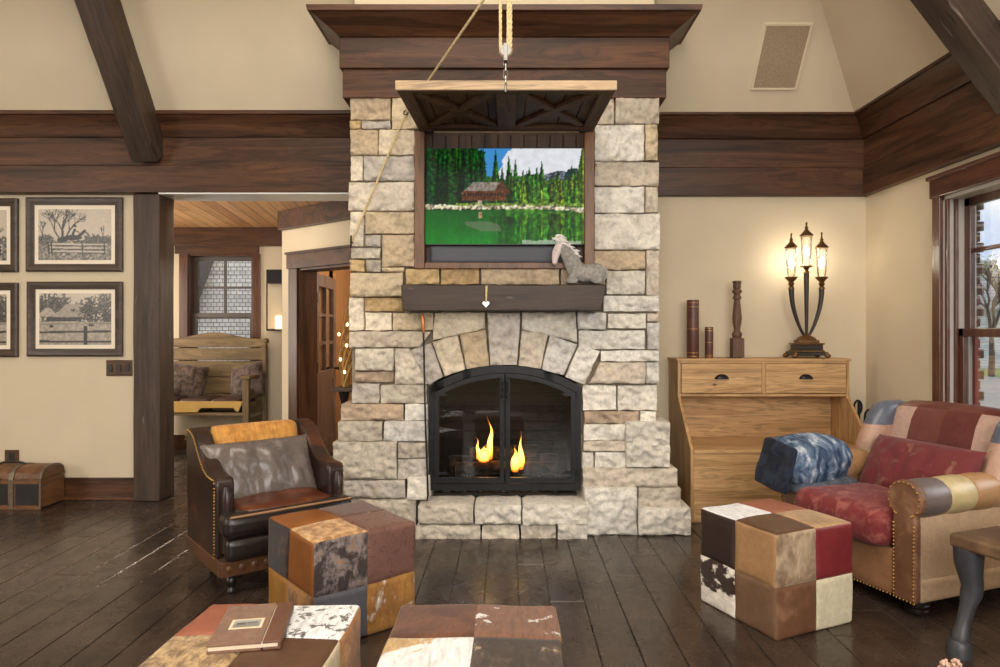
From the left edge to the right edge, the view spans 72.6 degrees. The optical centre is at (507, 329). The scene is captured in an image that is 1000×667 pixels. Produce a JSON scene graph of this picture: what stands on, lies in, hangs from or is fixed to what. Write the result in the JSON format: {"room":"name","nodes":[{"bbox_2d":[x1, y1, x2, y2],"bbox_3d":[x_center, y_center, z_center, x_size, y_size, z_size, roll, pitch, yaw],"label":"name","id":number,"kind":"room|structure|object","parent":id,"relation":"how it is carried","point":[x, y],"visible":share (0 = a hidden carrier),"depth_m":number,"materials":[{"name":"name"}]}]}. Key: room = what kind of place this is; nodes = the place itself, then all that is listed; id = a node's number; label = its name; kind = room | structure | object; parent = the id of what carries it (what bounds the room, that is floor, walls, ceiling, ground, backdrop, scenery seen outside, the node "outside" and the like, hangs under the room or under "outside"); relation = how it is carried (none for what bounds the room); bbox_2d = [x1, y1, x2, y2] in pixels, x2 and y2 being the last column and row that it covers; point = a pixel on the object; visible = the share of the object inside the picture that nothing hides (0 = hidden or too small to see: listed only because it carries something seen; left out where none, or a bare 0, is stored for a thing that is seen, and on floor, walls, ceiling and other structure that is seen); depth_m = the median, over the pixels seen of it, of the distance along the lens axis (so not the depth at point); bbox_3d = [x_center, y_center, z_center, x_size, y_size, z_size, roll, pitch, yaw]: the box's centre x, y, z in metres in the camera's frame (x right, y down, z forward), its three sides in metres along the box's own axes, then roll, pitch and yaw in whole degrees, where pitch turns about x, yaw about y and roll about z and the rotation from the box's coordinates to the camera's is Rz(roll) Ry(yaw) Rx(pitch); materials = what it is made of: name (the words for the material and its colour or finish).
{"room":"living room","nodes":[
{"label":"living room","id":0,"kind":"room"},
{"bbox_2d":[174,200,328,226],"bbox_3d":[-1.750,-1.155,7.470,5.900,0.050,4.060,0,0,0],"label":"ceiling","id":1,"kind":"structure","parent":0,"point":[186,213],"depth_m":6.54,"materials":[{"name":"brown wood"}]},
{"bbox_2d":[174,246,331,434],"bbox_3d":[-3.340,0.090,7.610,2.720,2.440,0.160,0,0,0],"label":"wall","id":2,"kind":"structure","parent":0,"point":[271,256],"depth_m":7.53,"materials":[{"name":"paint"}]},
{"bbox_2d":[174,435,186,448],"bbox_3d":[-3.360,1.235,7.520,2.380,0.150,0.020,0,0,0],"label":"baseboard","id":3,"kind":"structure","parent":2,"relation":"attached to","point":[180,442],"depth_m":7.51,"materials":[{"name":"brown wood"}]},
{"bbox_2d":[175,246,260,360],"bbox_3d":[-3.207,-0.182,7.588,0.939,1.584,0.185,0,0,0],"label":"window","id":4,"kind":"structure","parent":2,"relation":"in","point":[190,257],"depth_m":7.51,"materials":[{"name":"brown wood"}]},
{"bbox_2d":[174,227,281,245],"bbox_3d":[-3.375,-1.028,7.500,2.350,0.205,0.060,0,0,0],"label":"trim","id":5,"kind":"structure","parent":2,"relation":"attached to","point":[183,236],"depth_m":7.47,"materials":[{"name":"brown wood"}]},
{"bbox_2d":[266,269,281,330],"bbox_3d":[-2.536,-0.324,7.450,0.182,0.666,0.140,0,0,0],"label":"wall lantern","id":6,"kind":"object","parent":2,"relation":"attached to","point":[273,276],"visible":0.68,"depth_m":7.38,"materials":[{"name":"black metal"}]},
{"bbox_2d":[266,329,281,330],"bbox_3d":[-2.536,-0.001,7.450,0.180,0.020,0.140,0,0,0],"label":"tray","id":7,"kind":"object","parent":6,"relation":"on","point":[266,329],"depth_m":7.38,"materials":[{"name":"black metal"}]},
{"bbox_2d":[266,269,281,283],"bbox_3d":[-2.536,-0.582,7.450,0.180,0.150,0.140,0,0,0],"label":"hood","id":8,"kind":"object","parent":6,"relation":"attached to","point":[273,276],"depth_m":7.38,"materials":[{"name":"black metal"}]},
{"bbox_2d":[275,316,281,328],"bbox_3d":[-2.506,-0.084,7.450,0.083,0.145,0.084,0,0,0],"label":"candle","id":9,"kind":"object","parent":6,"relation":"on","point":[278,319],"depth_m":7.41,"materials":[{"name":"white wax"}]},
{"bbox_2d":[282,220,349,419],"bbox_3d":[-1.474,0.090,6.076,1.620,2.440,0.180,0,0,39],"label":"wall","id":10,"kind":"structure","parent":0,"point":[332,234],"depth_m":6.36,"materials":[{"name":"paint"}]},
{"bbox_2d":[277,201,350,229],"bbox_3d":[-1.554,-1.041,5.992,1.600,0.178,0.050,0,0,39],"label":"trim","id":11,"kind":"structure","parent":10,"relation":"attached to","point":[331,211],"depth_m":6.12,"materials":[{"name":"brown wood"}]},
{"bbox_2d":[284,245,351,453],"bbox_3d":[-1.732,0.290,6.410,0.680,2.040,1.849,0,0,-25],"label":"door","id":12,"kind":"structure","parent":10,"relation":"in","point":[311,396],"depth_m":6.41,"materials":[{"name":"brown wood"}]},
{"bbox_2d":[317,269,351,439],"bbox_3d":[-2.040,0.090,8.060,0.120,2.440,2.880,0,0,0],"label":"wall","id":13,"kind":"structure","parent":0,"point":[342,277],"depth_m":7.90,"materials":[{"name":"brown wood"}]},
{"bbox_2d":[0,195,865,476],"bbox_3d":[-1.513,-0.190,5.355,8.974,3.000,0.170,0,0,0],"label":"wall","id":14,"kind":"structure","parent":0,"point":[66,410],"depth_m":5.27,"materials":[{"name":"paint"}]},
{"bbox_2d":[0,283,18,356],"bbox_3d":[-4.159,-0.079,5.253,0.744,0.574,0.030,0,0,0],"label":"picture frame","id":15,"kind":"object","parent":14,"relation":"attached to","point":[9,292],"visible":1,"depth_m":5.26,"materials":[{"name":"brown wood"}]},
{"bbox_2d":[0,294,6,344],"bbox_3d":[-4.159,-0.079,5.258,0.564,0.394,0.001,0,0,0],"label":"photograph","id":16,"kind":"object","parent":15,"relation":"attached to","point":[3,297],"depth_m":5.26},
{"bbox_2d":[0,198,18,271],"bbox_3d":[-4.159,-0.732,5.253,0.744,0.570,0.030,0,0,0],"label":"picture frame","id":17,"kind":"object","parent":14,"relation":"attached to","point":[9,207],"visible":1,"depth_m":5.26,"materials":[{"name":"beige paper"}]},
{"bbox_2d":[0,210,6,260],"bbox_3d":[-4.159,-0.732,5.258,0.564,0.390,0.001,0,0,0],"label":"photograph","id":18,"kind":"object","parent":17,"relation":"attached to","point":[3,213],"depth_m":5.26},
{"bbox_2d":[5,450,18,460],"bbox_3d":[-3.841,0.982,5.262,0.108,0.108,0.016,0,0,0],"label":"wall outlet","id":19,"kind":"object","parent":14,"relation":"attached to","point":[10,455],"visible":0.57,"depth_m":5.26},
{"bbox_2d":[8,453,13,460],"bbox_3d":[-3.841,0.982,5.258,0.044,0.060,0.004,0,0,0],"label":"socket","id":20,"kind":"object","parent":19,"relation":"attached to","point":[10,455],"depth_m":5.26,"materials":[{"name":"black plastic"}]},
{"bbox_2d":[26,197,123,271],"bbox_3d":[-3.350,-0.738,5.253,0.744,0.574,0.030,0,0,0],"label":"picture frame","id":21,"kind":"object","parent":14,"relation":"attached to","point":[64,234],"visible":1,"depth_m":5.26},
{"bbox_2d":[38,209,110,259],"bbox_3d":[-3.350,-0.738,5.258,0.564,0.394,0.001,0,0,0],"label":"photograph","id":22,"kind":"object","parent":21,"relation":"attached to","point":[63,234],"depth_m":5.26},
{"bbox_2d":[27,282,123,355],"bbox_3d":[-3.346,-0.085,5.253,0.736,0.578,0.030,0,0,0],"label":"picture frame","id":23,"kind":"object","parent":14,"relation":"attached to","point":[64,318],"visible":1,"depth_m":5.26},
{"bbox_2d":[39,293,110,344],"bbox_3d":[-3.346,-0.085,5.258,0.556,0.398,0.001,0,0,0],"label":"photograph","id":24,"kind":"object","parent":23,"relation":"attached to","point":[64,318],"depth_m":5.26},
{"bbox_2d":[64,477,133,499],"bbox_3d":[-4.438,1.226,5.250,3.125,0.168,0.040,0,0,0],"label":"baseboard","id":25,"kind":"structure","parent":14,"relation":"attached to","point":[75,488],"depth_m":5.25,"materials":[{"name":"brown wood"}]},
{"bbox_2d":[106,360,132,375],"bbox_3d":[-3.001,0.293,5.261,0.201,0.116,0.018,0,0,0],"label":"light switch","id":26,"kind":"object","parent":14,"relation":"attached to","point":[113,367],"visible":1,"depth_m":5.25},
{"bbox_2d":[0,110,350,137],"bbox_3d":[-3.500,-1.555,5.170,5.000,0.174,0.200,0,0,0],"label":"trim","id":27,"kind":"structure","parent":14,"relation":"attached to","point":[13,123],"depth_m":5.14,"materials":[{"name":"brown wood"}]},
{"bbox_2d":[0,138,351,194],"bbox_3d":[-3.500,-1.257,5.220,5.000,0.422,0.100,0,0,0],"label":"trim","id":28,"kind":"structure","parent":14,"relation":"attached to","point":[28,166],"depth_m":5.17,"materials":[{"name":"brown wood"}]},
{"bbox_2d":[158,193,347,200],"bbox_3d":[-1.830,-1.048,5.317,1.660,0.027,0.285,0,0,0],"label":"trim","id":29,"kind":"structure","parent":14,"relation":"attached to","point":[175,196],"depth_m":5.27,"materials":[{"name":"white paint"}]},
{"bbox_2d":[343,69,665,106],"bbox_3d":[-0.023,-1.616,4.860,2.122,0.189,0.810,0,0,0],"label":"trim","id":30,"kind":"structure","parent":14,"relation":"attached to","point":[357,83],"depth_m":4.46,"materials":[{"name":"brown wood"}]},
{"bbox_2d":[657,112,862,138],"bbox_3d":[1.886,-1.554,5.176,1.772,0.172,0.188,0,0,0],"label":"trim","id":31,"kind":"structure","parent":14,"relation":"attached to","point":[671,125],"depth_m":5.17,"materials":[{"name":"brown wood"}]},
{"bbox_2d":[657,139,863,196],"bbox_3d":[1.887,-1.250,5.244,1.774,0.436,0.052,0,0,0],"label":"trim","id":32,"kind":"structure","parent":14,"relation":"attached to","point":[687,167],"depth_m":5.22,"materials":[{"name":"brown wood"}]},
{"bbox_2d":[0,449,999,666],"bbox_3d":[-1.600,1.335,3.450,9.200,0.050,13.100,0,0,0],"label":"floor","id":33,"kind":"structure","parent":0,"point":[84,583],"depth_m":3.31,"materials":[{"name":"brown wood"}]},
{"bbox_2d":[0,460,64,509],"bbox_3d":[-3.723,1.143,5.087,0.640,0.335,0.289,0,0,0],"label":"trunk","id":34,"kind":"object","parent":33,"relation":"on","point":[29,485],"visible":1,"depth_m":4.96,"materials":[{"name":"brown wood"}]},
{"bbox_2d":[133,194,173,500],"bbox_3d":[-2.763,0.134,5.309,0.211,2.352,0.239,0,0,0],"label":"timber post","id":35,"kind":"object","parent":33,"relation":"on","point":[153,244],"visible":1,"depth_m":5.20,"materials":[{"name":"brown wood"}]},
{"bbox_2d":[174,332,268,422],"bbox_3d":[-3.196,0.668,7.133,1.219,1.283,0.545,0,0,0],"label":"bench","id":36,"kind":"object","parent":33,"relation":"on","point":[218,380],"visible":0.52,"depth_m":7.36,"materials":[{"name":"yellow wood"}]},
{"bbox_2d":[174,396,185,400],"bbox_3d":[-3.528,0.765,7.130,0.315,0.144,0.460,0,0,0],"label":"seat cushion","id":37,"kind":"object","parent":36,"relation":"on","point":[176,398],"visible":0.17,"depth_m":7.03,"materials":[{"name":"fabric"}]},
{"bbox_2d":[174,363,209,397],"bbox_3d":[-3.406,0.540,7.197,0.448,0.395,0.193,0,0,-10],"label":"throw pillow","id":38,"kind":"object","parent":37,"relation":"on","point":[189,380],"visible":0.77,"depth_m":7.15,"materials":[{"name":"fabric"}]},
{"bbox_2d":[180,395,222,410],"bbox_3d":[-3.203,0.765,7.130,0.315,0.144,0.460,0,0,0],"label":"seat cushion","id":39,"kind":"object","parent":36,"relation":"on","point":[204,397],"visible":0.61,"depth_m":6.96,"materials":[{"name":"fabric"}]},
{"bbox_2d":[211,395,254,410],"bbox_3d":[-2.878,0.765,7.130,0.315,0.144,0.460,0,0,0],"label":"seat cushion","id":40,"kind":"object","parent":36,"relation":"on","point":[229,397],"visible":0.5,"depth_m":6.93,"materials":[{"name":"fabric"}]},
{"bbox_2d":[231,361,262,395],"bbox_3d":[-2.764,0.540,7.199,0.478,0.429,0.193,0,0,19],"label":"throw pillow","id":41,"kind":"object","parent":40,"relation":"on","point":[256,368],"visible":0.71,"depth_m":7.15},
{"bbox_2d":[138,603,361,666],"bbox_3d":[-0.709,1.085,1.900,0.500,0.473,0.500,0,0,2],"label":"ottoman","id":42,"kind":"object","parent":33,"relation":"on","point":[316,635],"visible":0.76,"depth_m":1.88,"materials":[{"name":"leather"}]},
{"bbox_2d":[206,602,293,653],"bbox_3d":[-0.721,0.838,1.925,0.187,0.025,0.262,0,0,-10],"label":"album","id":43,"kind":"object","parent":42,"relation":"on","point":[242,628],"visible":1,"depth_m":1.88,"materials":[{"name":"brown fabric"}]},
{"bbox_2d":[228,618,264,629],"bbox_3d":[-0.734,0.826,1.914,0.088,0.002,0.062,0,0,-10],"label":"picture","id":44,"kind":"object","parent":43,"relation":"on","point":[233,623],"depth_m":1.91},
{"bbox_2d":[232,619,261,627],"bbox_3d":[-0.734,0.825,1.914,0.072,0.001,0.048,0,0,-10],"label":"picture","id":45,"kind":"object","parent":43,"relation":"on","point":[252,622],"depth_m":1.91},
{"bbox_2d":[185,418,351,593],"bbox_3d":[-1.306,0.922,3.734,0.703,0.776,0.708,0,0,-40],"label":"leather armchair","id":46,"kind":"object","parent":33,"relation":"on","point":[220,525],"visible":0.67,"depth_m":3.54,"materials":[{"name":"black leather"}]},
{"bbox_2d":[199,434,316,498],"bbox_3d":[-1.360,0.774,3.744,0.603,0.330,0.251,0,0,-42],"label":"cushion","id":47,"kind":"object","parent":46,"relation":"on","point":[280,463],"visible":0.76,"depth_m":3.69,"materials":[{"name":"leather"}]},
{"bbox_2d":[234,487,330,510],"bbox_3d":[-1.266,0.956,3.686,0.515,0.183,0.518,0,0,-40],"label":"seat cushion","id":48,"kind":"object","parent":46,"relation":"on","point":[269,500],"depth_m":3.55,"materials":[{"name":"leather"}]},
{"bbox_2d":[218,493,351,538],"bbox_3d":[-1.141,0.960,3.535,0.680,0.133,0.174,0,0,-40],"label":"cushion","id":49,"kind":"object","parent":46,"relation":"on","point":[249,519],"depth_m":3.40,"materials":[{"name":"black leather"}]},
{"bbox_2d":[268,501,414,637],"bbox_3d":[-0.761,1.086,3.097,0.502,0.474,0.523,0,0,-40],"label":"ottoman","id":50,"kind":"object","parent":33,"relation":"on","point":[360,554],"visible":0.73,"depth_m":2.93,"materials":[{"name":"multicoloured leather"}]},
{"bbox_2d":[376,604,565,666],"bbox_3d":[-0.095,1.085,1.894,0.505,0.475,0.506,0,0,1],"label":"ottoman","id":51,"kind":"object","parent":33,"relation":"on","point":[421,635],"visible":1,"depth_m":1.89,"materials":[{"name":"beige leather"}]},
{"bbox_2d":[333,0,690,539],"bbox_3d":[-0.028,-1.226,4.746,2.389,5.129,1.038,0,0,0],"label":"stone fireplace","id":52,"kind":"object","parent":33,"relation":"on","point":[602,338],"visible":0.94,"depth_m":4.46,"materials":[{"name":"beige stone"}]},
{"bbox_2d":[332,385,351,419],"bbox_3d":[-1.147,0.546,4.940,0.195,0.270,0.280,0,0,0],"label":"shelf","id":53,"kind":"object","parent":52,"relation":"attached to","point":[344,392],"visible":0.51,"depth_m":4.88,"materials":[{"name":"black wood"}]},
{"bbox_2d":[338,292,351,386],"bbox_3d":[-1.171,0.070,4.927,0.116,0.684,0.134,0,0,0],"label":"lamp","id":54,"kind":"object","parent":53,"relation":"on","point":[345,380],"visible":0.82,"depth_m":4.90,"materials":[{"name":"gold metal"}]},
{"bbox_2d":[421,314,428,500],"bbox_3d":[-0.531,0.492,4.375,0.024,1.193,0.092,0,0,-36],"label":"fire poker","id":55,"kind":"object","parent":52,"relation":"on","point":[422,315],"visible":1,"depth_m":4.37,"materials":[{"name":"black metal"}]},
{"bbox_2d":[482,286,489,306],"bbox_3d":[-0.138,-0.209,4.253,0.045,0.140,0.022,0,0,0],"label":"heart ornament","id":56,"kind":"object","parent":52,"relation":"hanging from","point":[484,303],"visible":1,"depth_m":4.25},
{"bbox_2d":[442,472,558,492],"bbox_3d":[-0.025,1.033,4.758,0.880,0.107,0.474,0,0,0],"label":"grate","id":57,"kind":"object","parent":52,"relation":"in","point":[531,475],"depth_m":4.66,"materials":[{"name":"black metal"}]},
{"bbox_2d":[455,460,505,476],"bbox_3d":[-0.180,0.965,4.755,0.380,0.108,0.100,0,0,-8],"label":"log","id":58,"kind":"object","parent":57,"relation":"on","point":[490,467],"visible":0.82,"depth_m":4.71,"materials":[{"name":"brown wood"}]},
{"bbox_2d":[476,439,479,459],"bbox_3d":[-0.204,0.812,4.699,0.037,0.160,0.044,0,0,24],"label":"flame","id":59,"kind":"object","parent":58,"relation":"on","point":[477,447],"visible":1,"depth_m":4.68,"materials":[{"name":"yellow"}]},
{"bbox_2d":[479,446,488,461],"bbox_3d":[-0.170,0.856,4.752,0.093,0.120,0.154,0,0,0],"label":"flame","id":60,"kind":"object","parent":58,"relation":"on","point":[483,455],"visible":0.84,"depth_m":4.70,"materials":[{"name":"yellow"}]},
{"bbox_2d":[487,418,492,459],"bbox_3d":[-0.126,0.746,4.719,0.045,0.299,0.072,0,0,0],"label":"flame","id":61,"kind":"object","parent":58,"relation":"on","point":[489,445],"visible":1,"depth_m":4.69,"materials":[{"name":"yellow"}]},
{"bbox_2d":[449,453,558,471],"bbox_3d":[-0.033,0.930,4.880,0.785,0.177,0.120,0,0,-3],"label":"log","id":62,"kind":"object","parent":57,"relation":"on","point":[453,459],"visible":0.23,"depth_m":4.84,"materials":[{"name":"brown wood"}]},
{"bbox_2d":[470,444,537,459],"bbox_3d":[-0.032,0.866,4.820,0.480,0.103,0.090,0,0,-5],"label":"log","id":63,"kind":"object","parent":62,"relation":"on","point":[528,450],"visible":0.61,"depth_m":4.79,"materials":[{"name":"brown wood"}]},
{"bbox_2d":[511,461,556,475],"bbox_3d":[0.182,0.970,4.750,0.320,0.105,0.101,0,0,-3],"label":"log","id":64,"kind":"object","parent":57,"relation":"on","point":[530,467],"visible":0.85,"depth_m":4.71,"materials":[{"name":"wood"}]},
{"bbox_2d":[511,449,518,471],"bbox_3d":[0.050,0.880,4.688,0.064,0.187,0.106,0,0,0],"label":"flame","id":65,"kind":"object","parent":64,"relation":"on","point":[515,463],"visible":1,"depth_m":4.65,"materials":[{"name":"yellow"}]},
{"bbox_2d":[519,439,523,469],"bbox_3d":[0.094,0.832,4.711,0.045,0.264,0.072,0,0,0],"label":"flame","id":66,"kind":"object","parent":64,"relation":"on","point":[521,456],"visible":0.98,"depth_m":4.68,"materials":[{"name":"yellow"}]},
{"bbox_2d":[339,37,668,71],"bbox_3d":[-0.023,-1.812,4.851,2.156,0.204,0.827,0,0,0],"label":"trim","id":67,"kind":"structure","parent":52,"relation":"attached to","point":[354,52],"depth_m":4.44,"materials":[{"name":"brown wood"}]},
{"bbox_2d":[306,4,702,50],"bbox_3d":[-0.023,-1.981,4.767,2.494,0.133,0.996,0,0,0],"label":"trim","id":68,"kind":"structure","parent":52,"relation":"attached to","point":[334,21],"depth_m":4.35,"materials":[{"name":"brown wood"}]},
{"bbox_2d":[355,0,653,3],"bbox_3d":[-0.023,-2.815,4.537,1.992,1.750,0.035,0,0,0],"label":"trim","id":69,"kind":"structure","parent":52,"relation":"attached to","point":[356,1],"depth_m":4.52,"materials":[{"name":"paint"}]},
{"bbox_2d":[429,365,580,490],"bbox_3d":[-0.020,0.642,4.458,0.996,0.819,0.114,0,0,0],"label":"doors","id":70,"kind":"structure","parent":52,"relation":"attached to","point":[573,483],"depth_m":4.46,"materials":[{"name":"black metal"}]},
{"bbox_2d":[395,80,616,269],"bbox_3d":[-0.023,-0.875,4.147,1.171,0.950,1.295,0,0,0],"label":"upper cabinet","id":71,"kind":"object","parent":52,"relation":"attached to","point":[433,105],"visible":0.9,"depth_m":4.16,"materials":[{"name":"brown wood"}]},
{"bbox_2d":[430,246,576,261],"bbox_3d":[-0.030,-0.497,4.505,0.967,0.112,0.075,0,0,0],"label":"soundbar","id":72,"kind":"object","parent":71,"relation":"on","point":[437,253],"visible":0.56,"depth_m":4.47,"materials":[{"name":"grey plastic"}]},
{"bbox_2d":[425,148,583,245],"bbox_3d":[-0.016,-0.879,4.500,1.091,0.642,0.050,0,0,0],"label":"television","id":73,"kind":"object","parent":71,"relation":"attached to","point":[474,196],"visible":0.92,"depth_m":4.47,"materials":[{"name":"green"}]},
{"bbox_2d":[552,234,608,283],"bbox_3d":[0.464,-0.454,4.361,0.365,0.318,0.146,0,0,0],"label":"horse figurine","id":74,"kind":"object","parent":52,"relation":"on","point":[594,273],"visible":1,"depth_m":4.32,"materials":[{"name":"grey"}]},
{"bbox_2d":[668,357,862,522],"bbox_3d":[1.869,0.759,4.932,1.275,1.101,0.636,0,0,0],"label":"hutch","id":75,"kind":"object","parent":33,"relation":"on","point":[722,410],"visible":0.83,"depth_m":4.96,"materials":[{"name":"brown wood"}]},
{"bbox_2d":[686,300,698,357],"bbox_3d":[1.386,-0.008,5.100,0.092,0.434,0.092,0,0,0],"label":"cylinder","id":76,"kind":"object","parent":75,"relation":"on","point":[692,305],"visible":0.98,"depth_m":5.06,"materials":[{"name":"brown leather"}]},
{"bbox_2d":[705,327,712,357],"bbox_3d":[1.508,0.093,5.100,0.064,0.232,0.064,0,0,0],"label":"book","id":77,"kind":"object","parent":75,"relation":"on","point":[708,330],"visible":1,"depth_m":5.07,"materials":[{"name":"brown leather"}]},
{"bbox_2d":[727,281,743,357],"bbox_3d":[1.706,-0.080,5.100,0.107,0.578,0.084,0,0,0],"label":"baluster","id":78,"kind":"object","parent":75,"relation":"on","point":[736,342],"visible":1,"depth_m":5.07,"materials":[{"name":"brown wood"}]},
{"bbox_2d":[681,393,845,395],"bbox_3d":[1.869,0.476,5.093,1.210,0.020,0.233,0,0,0],"label":"shelf","id":79,"kind":"object","parent":75,"relation":"attached to","point":[682,394],"depth_m":4.98,"materials":[{"name":"brown wood"}]},
{"bbox_2d":[783,222,830,357],"bbox_3d":[2.239,-0.300,5.100,0.326,1.019,0.200,0,0,0],"label":"table lamp","id":80,"kind":"object","parent":75,"relation":"on","point":[806,344],"visible":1,"depth_m":5.09,"materials":[{"name":"brown metal"}]},
{"bbox_2d":[700,499,851,639],"bbox_3d":[1.237,1.084,3.171,0.480,0.472,0.504,0,0,-24],"label":"ottoman","id":81,"kind":"object","parent":33,"relation":"on","point":[783,570],"visible":1,"depth_m":2.99,"materials":[{"name":"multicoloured leather"}]},
{"bbox_2d":[853,399,868,421],"bbox_3d":[2.597,0.911,5.014,0.158,0.798,0.139,0,0,37],"label":"stand","id":82,"kind":"object","parent":33,"relation":"on","point":[859,403],"visible":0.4,"depth_m":5.01,"materials":[{"name":"black metal"}]},
{"bbox_2d":[780,400,999,615],"bbox_3d":[2.089,0.858,3.593,1.016,0.905,0.887,0,0,-21],"label":"armchair","id":83,"kind":"object","parent":33,"relation":"on","point":[901,547],"visible":0.66,"depth_m":3.23,"materials":[{"name":"leather"}]},
{"bbox_2d":[755,432,857,493],"bbox_3d":[1.683,0.748,3.852,0.489,0.321,0.385,0,0,-21],"label":"pillow","id":84,"kind":"object","parent":83,"relation":"on","point":[792,462],"visible":0.88,"depth_m":3.73,"materials":[{"name":"blue fabric"}]},
{"bbox_2d":[795,482,893,545],"bbox_3d":[1.933,0.936,3.533,0.680,0.224,0.560,0,0,-21],"label":"seat cushion","id":85,"kind":"object","parent":83,"relation":"on","point":[869,511],"depth_m":3.35,"materials":[{"name":"red leather"}]},
{"bbox_2d":[858,434,986,487],"bbox_3d":[2.134,0.746,3.557,0.279,0.320,0.620,0,0,-19],"label":"cushion","id":86,"kind":"object","parent":83,"relation":"on","point":[890,459],"visible":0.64,"depth_m":3.51,"materials":[{"name":"red leather"}]},
{"bbox_2d":[938,658,961,666],"bbox_3d":[1.273,1.126,1.950,0.168,0.368,0.168,0,0,0],"label":"dried flowers","id":87,"kind":"object","parent":33,"relation":"on","point":[955,662],"visible":1,"depth_m":1.95,"materials":[{"name":"pink plant"}]},
{"bbox_2d":[945,526,999,660],"bbox_3d":[2.089,1.067,2.612,0.512,0.486,0.529,0,0,-21],"label":"side table","id":88,"kind":"object","parent":33,"relation":"on","point":[970,547],"visible":1,"depth_m":2.72,"materials":[{"name":"wood"},{"name":"painted wood"}]},
{"bbox_2d":[0,0,999,111],"bbox_3d":[-1.513,-2.865,1.225,8.974,2.490,8.450,0,0,0],"label":"ceiling","id":89,"kind":"structure","parent":0,"point":[193,54],"depth_m":4.81,"materials":[{"name":"paint"}]},
{"bbox_2d":[74,0,162,161],"bbox_3d":[-2.730,-2.606,4.235,0.207,2.684,2.127,0,0,0],"label":"rafter","id":90,"kind":"object","parent":89,"relation":"attached to","point":[105,23],"visible":0.97,"depth_m":4.76,"materials":[{"name":"brown wood"}]},
{"bbox_2d":[750,23,813,89],"bbox_3d":[1.942,-1.940,4.842,0.339,0.375,0.292,0,0,0],"label":"ceiling speaker","id":91,"kind":"object","parent":89,"relation":"attached to","point":[783,47],"visible":1,"depth_m":4.83,"materials":[{"name":"fabric"}]},
{"bbox_2d":[910,0,999,113],"bbox_3d":[1.815,-2.528,3.685,2.132,2.719,0.219,0,0,0],"label":"rafter","id":92,"kind":"object","parent":89,"relation":"attached to","point":[969,30],"visible":1,"depth_m":3.64,"materials":[{"name":"brown wood"}]},
{"bbox_3d":[-0.900,-2.229,3.500,6.200,0.249,0.227,0,0,0],"label":"tie beam","id":93,"kind":"structure","parent":89,"relation":"attached to","visible":0},
{"bbox_2d":[350,0,511,247],"bbox_3d":[-0.432,-1.326,4.065,1.463,1.586,0.327,0,0,43],"label":"pulley","id":94,"kind":"object","parent":93,"relation":"hanging from","point":[505,50],"visible":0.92,"depth_m":3.50,"materials":[{"name":"fabric"}]},
{"bbox_2d":[866,147,999,415],"bbox_3d":[2.859,-0.190,1.220,0.170,3.000,8.440,0,0,0],"label":"wall","id":95,"kind":"structure","parent":0,"point":[898,217],"depth_m":4.81,"materials":[{"name":"paint"}]},
{"bbox_2d":[854,20,999,138],"bbox_3d":[2.680,-1.554,1.184,0.188,0.172,8.168,0,0,0],"label":"trim","id":96,"kind":"structure","parent":95,"relation":"attached to","point":[943,76],"depth_m":4.47,"materials":[{"name":"brown wood"}]},
{"bbox_2d":[861,82,999,196],"bbox_3d":[2.748,-1.250,1.185,0.052,0.436,8.170,0,0,0],"label":"trim","id":97,"kind":"structure","parent":95,"relation":"attached to","point":[960,125],"depth_m":4.37,"materials":[{"name":"brown wood"}]},
{"bbox_2d":[925,151,999,404],"bbox_3d":[2.839,-0.141,3.465,0.270,1.702,1.990,0,0,0],"label":"window","id":98,"kind":"structure","parent":95,"relation":"in","point":[955,334],"depth_m":4.30,"materials":[{"name":"brown wood"}]},
{"label":"outside","id":99,"kind":"structure","parent":0,"visible":0},
{"bbox_2d":[979,369,999,377],"bbox_3d":[33.050,1.660,20.000,60.000,0.001,80.000,0,0,0],"label":"lawn","id":100,"kind":"structure","parent":99,"point":[997,371],"depth_m":26.56,"materials":[{"name":"green plant"}]},
{"bbox_2d":[978,252,999,376],"bbox_3d":[16.390,-0.585,23.257,2.186,4.522,2.604,0,0,14],"label":"tree","id":101,"kind":"object","parent":100,"relation":"on","point":[992,323],"visible":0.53,"depth_m":23.69,"materials":[{"name":"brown plant"}]},
{"bbox_2d":[978,260,999,368],"bbox_3d":[24.000,-0.815,32.000,12.800,4.950,7.000,0,0,0],"label":"neighbouring house","id":102,"kind":"structure","parent":100,"relation":"on","point":[984,341],"depth_m":29.00,"materials":[{"name":"brick"}]},
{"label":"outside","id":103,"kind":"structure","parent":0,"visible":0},
{"bbox_2d":[979,376,999,407],"bbox_3d":[13.000,1.645,15.000,8.000,0.001,26.000,0,0,0],"label":"path","id":104,"kind":"structure","parent":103,"point":[990,386],"depth_m":18.19,"materials":[{"name":"white concrete"}]},
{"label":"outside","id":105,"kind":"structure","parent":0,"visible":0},
{"bbox_2d":[198,261,250,360],"bbox_3d":[-5.100,-0.790,10.695,5.800,4.800,0.610,0,0,0],"label":"brick wall","id":106,"kind":"structure","parent":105,"point":[211,272],"depth_m":10.60,"materials":[{"name":"white brick"}]},
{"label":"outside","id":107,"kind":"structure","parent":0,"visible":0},
{"bbox_2d":[976,203,983,404],"bbox_3d":[3.009,-0.190,4.793,0.069,3.600,0.894,0,0,0],"label":"wall return","id":108,"kind":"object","parent":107,"point":[979,224],"visible":0.08,"depth_m":4.35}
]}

